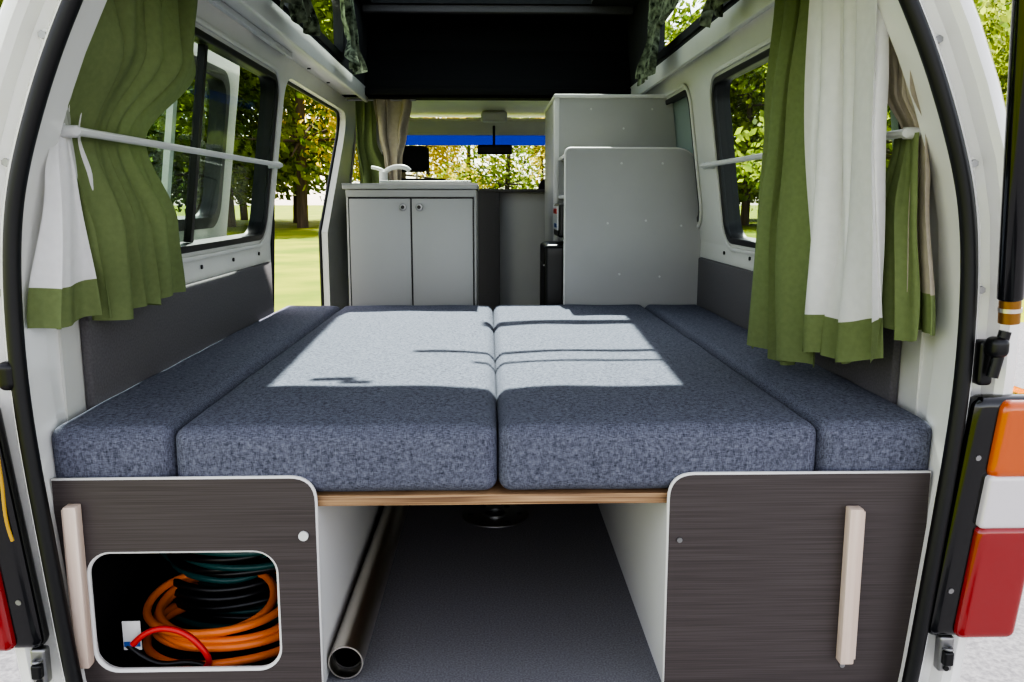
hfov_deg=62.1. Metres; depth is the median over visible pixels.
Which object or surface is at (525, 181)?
tree
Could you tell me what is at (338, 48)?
seal
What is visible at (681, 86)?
flange
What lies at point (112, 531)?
storage box
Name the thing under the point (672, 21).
tree
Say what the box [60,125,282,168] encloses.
curtain rod
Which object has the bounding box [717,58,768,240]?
reveal
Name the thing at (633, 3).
roof
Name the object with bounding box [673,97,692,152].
pane
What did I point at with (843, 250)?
window curtain
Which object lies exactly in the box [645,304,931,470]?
cushion
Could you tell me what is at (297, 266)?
ground
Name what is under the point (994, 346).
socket
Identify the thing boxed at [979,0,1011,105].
tree
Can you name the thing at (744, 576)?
storage box
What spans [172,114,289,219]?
tree
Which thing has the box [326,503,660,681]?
floor
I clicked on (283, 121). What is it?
tree
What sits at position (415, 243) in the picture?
base cabinet
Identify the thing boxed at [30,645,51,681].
latch
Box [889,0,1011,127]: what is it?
tree
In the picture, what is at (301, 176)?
tree
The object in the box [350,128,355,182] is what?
flange
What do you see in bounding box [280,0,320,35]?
curtain
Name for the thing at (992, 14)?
tree
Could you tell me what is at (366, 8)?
crossbar
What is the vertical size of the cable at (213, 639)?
0.118 m
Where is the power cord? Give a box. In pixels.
[126,646,266,666]
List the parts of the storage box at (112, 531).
handle, cutout trim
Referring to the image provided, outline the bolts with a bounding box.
[0,28,985,298]
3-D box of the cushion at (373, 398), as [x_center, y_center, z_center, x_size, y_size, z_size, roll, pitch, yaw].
[-0.344,0.066,2.443,0.593,0.136,1.841,0,9,-2]
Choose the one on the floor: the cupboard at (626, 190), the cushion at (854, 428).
the cupboard at (626, 190)
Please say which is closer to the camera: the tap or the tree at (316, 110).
the tap
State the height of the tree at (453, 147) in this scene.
12.076 m
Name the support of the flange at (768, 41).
attached to the wall at (696, 74)
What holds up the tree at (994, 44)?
on the ground
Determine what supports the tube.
on the floor
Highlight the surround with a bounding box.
[0,0,1019,681]
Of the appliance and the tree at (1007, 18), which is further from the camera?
the tree at (1007, 18)
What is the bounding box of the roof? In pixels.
[358,0,638,15]
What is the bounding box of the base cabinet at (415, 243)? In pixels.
[341,181,478,305]
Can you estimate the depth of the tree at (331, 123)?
45.91 m
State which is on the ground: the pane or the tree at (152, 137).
the tree at (152, 137)
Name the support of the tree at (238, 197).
on the ground
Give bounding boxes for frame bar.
[161,101,176,198]
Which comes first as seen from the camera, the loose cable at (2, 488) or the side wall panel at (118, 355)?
the loose cable at (2, 488)
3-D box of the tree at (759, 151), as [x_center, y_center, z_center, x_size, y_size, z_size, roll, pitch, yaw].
[12.634,-9.179,32.322,8.926,10.663,8.883,6,11,32]
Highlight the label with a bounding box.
[122,621,141,649]
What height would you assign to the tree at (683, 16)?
15.288 m
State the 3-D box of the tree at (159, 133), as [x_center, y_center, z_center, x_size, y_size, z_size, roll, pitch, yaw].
[-23.315,-15.373,53.507,11.760,15.958,11.704,7,12,37]
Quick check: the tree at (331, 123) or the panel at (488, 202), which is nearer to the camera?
the panel at (488, 202)
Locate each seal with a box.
[2,0,977,681]
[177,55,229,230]
[181,27,278,253]
[277,0,344,60]
[657,0,732,61]
[666,90,698,221]
[712,48,900,247]
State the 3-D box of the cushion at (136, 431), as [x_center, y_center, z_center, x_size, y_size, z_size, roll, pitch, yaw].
[-0.752,0.067,2.436,0.231,0.136,1.832,0,9,-2]
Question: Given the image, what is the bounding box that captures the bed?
[52,304,931,505]
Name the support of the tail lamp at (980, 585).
attached to the surround
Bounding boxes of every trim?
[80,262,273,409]
[271,81,339,306]
[478,189,544,191]
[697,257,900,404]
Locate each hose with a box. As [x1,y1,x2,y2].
[153,553,277,621]
[160,552,278,628]
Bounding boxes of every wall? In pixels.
[58,0,355,420]
[644,6,924,414]
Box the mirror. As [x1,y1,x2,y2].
[477,126,511,153]
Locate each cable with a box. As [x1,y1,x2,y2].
[0,460,13,541]
[130,625,211,665]
[143,572,279,666]
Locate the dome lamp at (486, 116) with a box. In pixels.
[481,111,506,122]
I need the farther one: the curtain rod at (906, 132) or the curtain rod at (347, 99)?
the curtain rod at (347, 99)
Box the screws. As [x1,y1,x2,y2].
[201,68,750,268]
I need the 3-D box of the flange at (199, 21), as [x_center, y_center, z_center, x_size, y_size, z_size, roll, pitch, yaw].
[-0.823,-0.523,2.284,0.092,0.609,1.484,0,9,-2]
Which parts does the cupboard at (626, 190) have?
tall panel, panel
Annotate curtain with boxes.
[27,0,197,329]
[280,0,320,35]
[340,0,367,75]
[355,99,411,182]
[635,0,678,85]
[699,0,728,27]
[747,0,935,366]
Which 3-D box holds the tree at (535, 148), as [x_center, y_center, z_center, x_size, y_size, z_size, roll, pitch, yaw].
[3.084,-15.051,68.153,8.343,10.515,9.369,-5,11,-29]
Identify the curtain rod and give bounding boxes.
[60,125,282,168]
[346,99,415,100]
[700,127,920,168]
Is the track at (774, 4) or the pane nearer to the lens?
the track at (774, 4)
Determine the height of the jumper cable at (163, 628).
0.106 m
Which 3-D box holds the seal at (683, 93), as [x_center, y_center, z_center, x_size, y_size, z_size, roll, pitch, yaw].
[0.688,-0.792,3.766,0.082,0.507,1.066,0,9,-2]
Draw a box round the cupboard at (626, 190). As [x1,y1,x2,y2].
[544,94,700,307]
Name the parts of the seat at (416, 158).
backrest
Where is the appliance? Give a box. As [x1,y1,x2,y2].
[553,204,563,237]
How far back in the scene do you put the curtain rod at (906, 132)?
2.35 m
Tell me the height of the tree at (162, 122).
10.864 m
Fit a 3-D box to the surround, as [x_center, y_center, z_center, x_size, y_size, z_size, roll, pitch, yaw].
[-0.029,0.016,1.647,1.888,1.872,0.356,0,9,-2]
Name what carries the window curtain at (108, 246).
hanging from the track at (219, 4)
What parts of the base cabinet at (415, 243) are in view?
door, frame rail, door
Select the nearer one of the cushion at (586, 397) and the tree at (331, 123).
the cushion at (586, 397)
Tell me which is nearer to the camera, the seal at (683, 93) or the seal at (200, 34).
the seal at (200, 34)
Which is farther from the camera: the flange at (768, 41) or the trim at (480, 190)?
the trim at (480, 190)
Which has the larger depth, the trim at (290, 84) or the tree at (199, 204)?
the tree at (199, 204)
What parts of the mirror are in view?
stem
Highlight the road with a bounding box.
[0,322,1023,681]
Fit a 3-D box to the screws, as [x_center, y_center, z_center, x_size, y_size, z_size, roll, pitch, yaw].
[-0.061,-0.618,2.761,1.638,0.697,2.063,0,9,-2]
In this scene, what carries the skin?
attached to the wall at (334, 228)
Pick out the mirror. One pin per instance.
(481, 149)
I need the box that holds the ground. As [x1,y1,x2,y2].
[174,205,1023,321]
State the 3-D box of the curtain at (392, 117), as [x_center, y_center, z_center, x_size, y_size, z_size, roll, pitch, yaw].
[-0.655,-1.013,4.333,0.289,0.420,0.067,1,9,6]
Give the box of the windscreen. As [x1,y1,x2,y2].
[376,118,544,153]
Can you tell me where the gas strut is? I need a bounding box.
[972,0,1023,384]
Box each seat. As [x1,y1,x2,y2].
[382,146,446,180]
[538,179,544,188]
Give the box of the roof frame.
[221,0,774,116]
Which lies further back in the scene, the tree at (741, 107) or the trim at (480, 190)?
the tree at (741, 107)
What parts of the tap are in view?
lever, spout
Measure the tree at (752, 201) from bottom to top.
11.920 m
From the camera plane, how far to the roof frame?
3.05 m
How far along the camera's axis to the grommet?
1.43 m
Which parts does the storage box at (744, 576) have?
handle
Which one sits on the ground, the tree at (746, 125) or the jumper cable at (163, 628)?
the tree at (746, 125)
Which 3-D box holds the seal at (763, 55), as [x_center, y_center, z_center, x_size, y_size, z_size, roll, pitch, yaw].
[0.734,-0.507,2.278,0.088,0.552,1.336,0,9,-2]
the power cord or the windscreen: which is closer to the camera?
the power cord
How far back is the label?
1.64 m
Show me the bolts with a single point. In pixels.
(41, 33)
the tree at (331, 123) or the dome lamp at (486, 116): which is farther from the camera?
the tree at (331, 123)
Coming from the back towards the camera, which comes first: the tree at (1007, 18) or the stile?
the tree at (1007, 18)
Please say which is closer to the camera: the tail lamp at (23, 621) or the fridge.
the tail lamp at (23, 621)
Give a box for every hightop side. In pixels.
[272,0,366,84]
[628,0,738,85]
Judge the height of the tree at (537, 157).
11.685 m
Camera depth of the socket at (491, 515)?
2.49 m
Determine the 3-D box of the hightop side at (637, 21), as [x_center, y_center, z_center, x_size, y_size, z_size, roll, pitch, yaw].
[0.639,-1.222,2.847,0.030,0.400,2.980,0,9,-2]
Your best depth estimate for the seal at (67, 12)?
1.45 m
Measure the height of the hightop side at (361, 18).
0.400 m
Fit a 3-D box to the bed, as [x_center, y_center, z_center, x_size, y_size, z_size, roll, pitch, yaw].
[-0.050,0.076,2.453,1.636,0.159,1.841,0,9,-2]
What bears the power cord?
in the storage box at (112, 531)
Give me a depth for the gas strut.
1.38 m
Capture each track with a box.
[207,0,291,58]
[694,4,774,59]
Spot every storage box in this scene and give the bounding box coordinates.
[51,475,383,681]
[598,470,930,681]
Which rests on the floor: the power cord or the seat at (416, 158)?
the seat at (416, 158)
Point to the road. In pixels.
(990, 659)
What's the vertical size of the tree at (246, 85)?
13.518 m
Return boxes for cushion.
[52,306,340,477]
[176,305,497,491]
[493,304,815,489]
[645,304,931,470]
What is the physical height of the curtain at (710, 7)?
0.380 m
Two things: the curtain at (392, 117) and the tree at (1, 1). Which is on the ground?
the tree at (1, 1)
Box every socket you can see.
[462,504,527,527]
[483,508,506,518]
[984,336,1009,357]
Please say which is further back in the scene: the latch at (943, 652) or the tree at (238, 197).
the tree at (238, 197)
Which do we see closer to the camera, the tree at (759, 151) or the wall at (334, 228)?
the wall at (334, 228)
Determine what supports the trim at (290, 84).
attached to the wall at (334, 228)
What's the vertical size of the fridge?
0.445 m
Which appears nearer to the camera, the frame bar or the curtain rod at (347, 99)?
the frame bar
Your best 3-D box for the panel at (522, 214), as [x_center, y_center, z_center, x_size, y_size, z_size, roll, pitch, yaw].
[0.292,-0.341,4.730,0.750,0.965,0.025,0,9,-2]
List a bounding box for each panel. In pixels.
[478,192,499,309]
[500,192,544,304]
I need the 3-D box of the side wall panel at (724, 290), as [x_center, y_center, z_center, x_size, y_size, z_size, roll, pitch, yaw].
[0.757,-0.045,2.533,0.019,0.300,1.630,0,9,-2]
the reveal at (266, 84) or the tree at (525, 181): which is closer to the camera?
the reveal at (266, 84)
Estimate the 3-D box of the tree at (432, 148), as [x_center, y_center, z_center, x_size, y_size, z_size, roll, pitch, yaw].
[-4.832,-17.630,73.080,10.407,13.992,10.895,8,12,39]
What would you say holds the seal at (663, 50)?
attached to the hightop side at (637, 21)
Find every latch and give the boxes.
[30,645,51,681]
[933,635,953,670]
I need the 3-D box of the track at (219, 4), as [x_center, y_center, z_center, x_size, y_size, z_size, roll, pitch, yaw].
[-0.750,-0.866,2.199,0.015,0.019,1.540,0,9,-2]
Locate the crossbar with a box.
[362,4,632,14]
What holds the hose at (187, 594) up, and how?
in the storage box at (112, 531)
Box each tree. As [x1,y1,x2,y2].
[0,0,163,179]
[0,4,208,170]
[146,67,333,226]
[146,87,206,203]
[148,97,187,211]
[153,78,292,209]
[159,0,433,227]
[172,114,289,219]
[180,0,359,222]
[187,90,209,214]
[243,100,359,185]
[297,99,494,188]
[408,117,479,180]
[416,117,522,180]
[428,117,544,188]
[495,117,544,188]
[530,41,669,182]
[665,0,763,202]
[665,21,735,139]
[730,64,767,225]
[731,74,765,210]
[733,64,890,201]
[734,0,1009,187]
[737,1,983,188]
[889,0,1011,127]
[976,0,1010,67]
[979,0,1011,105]
[992,0,1011,104]
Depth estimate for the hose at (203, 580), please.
1.81 m
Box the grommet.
[0,361,12,390]
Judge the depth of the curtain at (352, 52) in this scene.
3.35 m
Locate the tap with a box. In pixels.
[371,164,410,182]
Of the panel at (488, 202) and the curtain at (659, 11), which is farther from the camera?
the panel at (488, 202)
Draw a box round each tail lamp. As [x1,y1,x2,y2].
[0,408,49,650]
[928,386,1023,637]
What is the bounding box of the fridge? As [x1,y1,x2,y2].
[540,241,562,304]
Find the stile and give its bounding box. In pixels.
[183,43,207,242]
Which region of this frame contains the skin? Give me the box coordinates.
[179,42,239,241]
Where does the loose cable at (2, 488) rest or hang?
hanging from the tail lamp at (23, 621)
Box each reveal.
[180,36,273,245]
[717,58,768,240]
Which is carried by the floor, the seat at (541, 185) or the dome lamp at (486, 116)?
the seat at (541, 185)
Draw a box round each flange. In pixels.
[182,16,280,262]
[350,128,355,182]
[665,84,701,227]
[708,37,770,255]
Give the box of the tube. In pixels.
[328,505,408,678]
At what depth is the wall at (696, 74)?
2.96 m

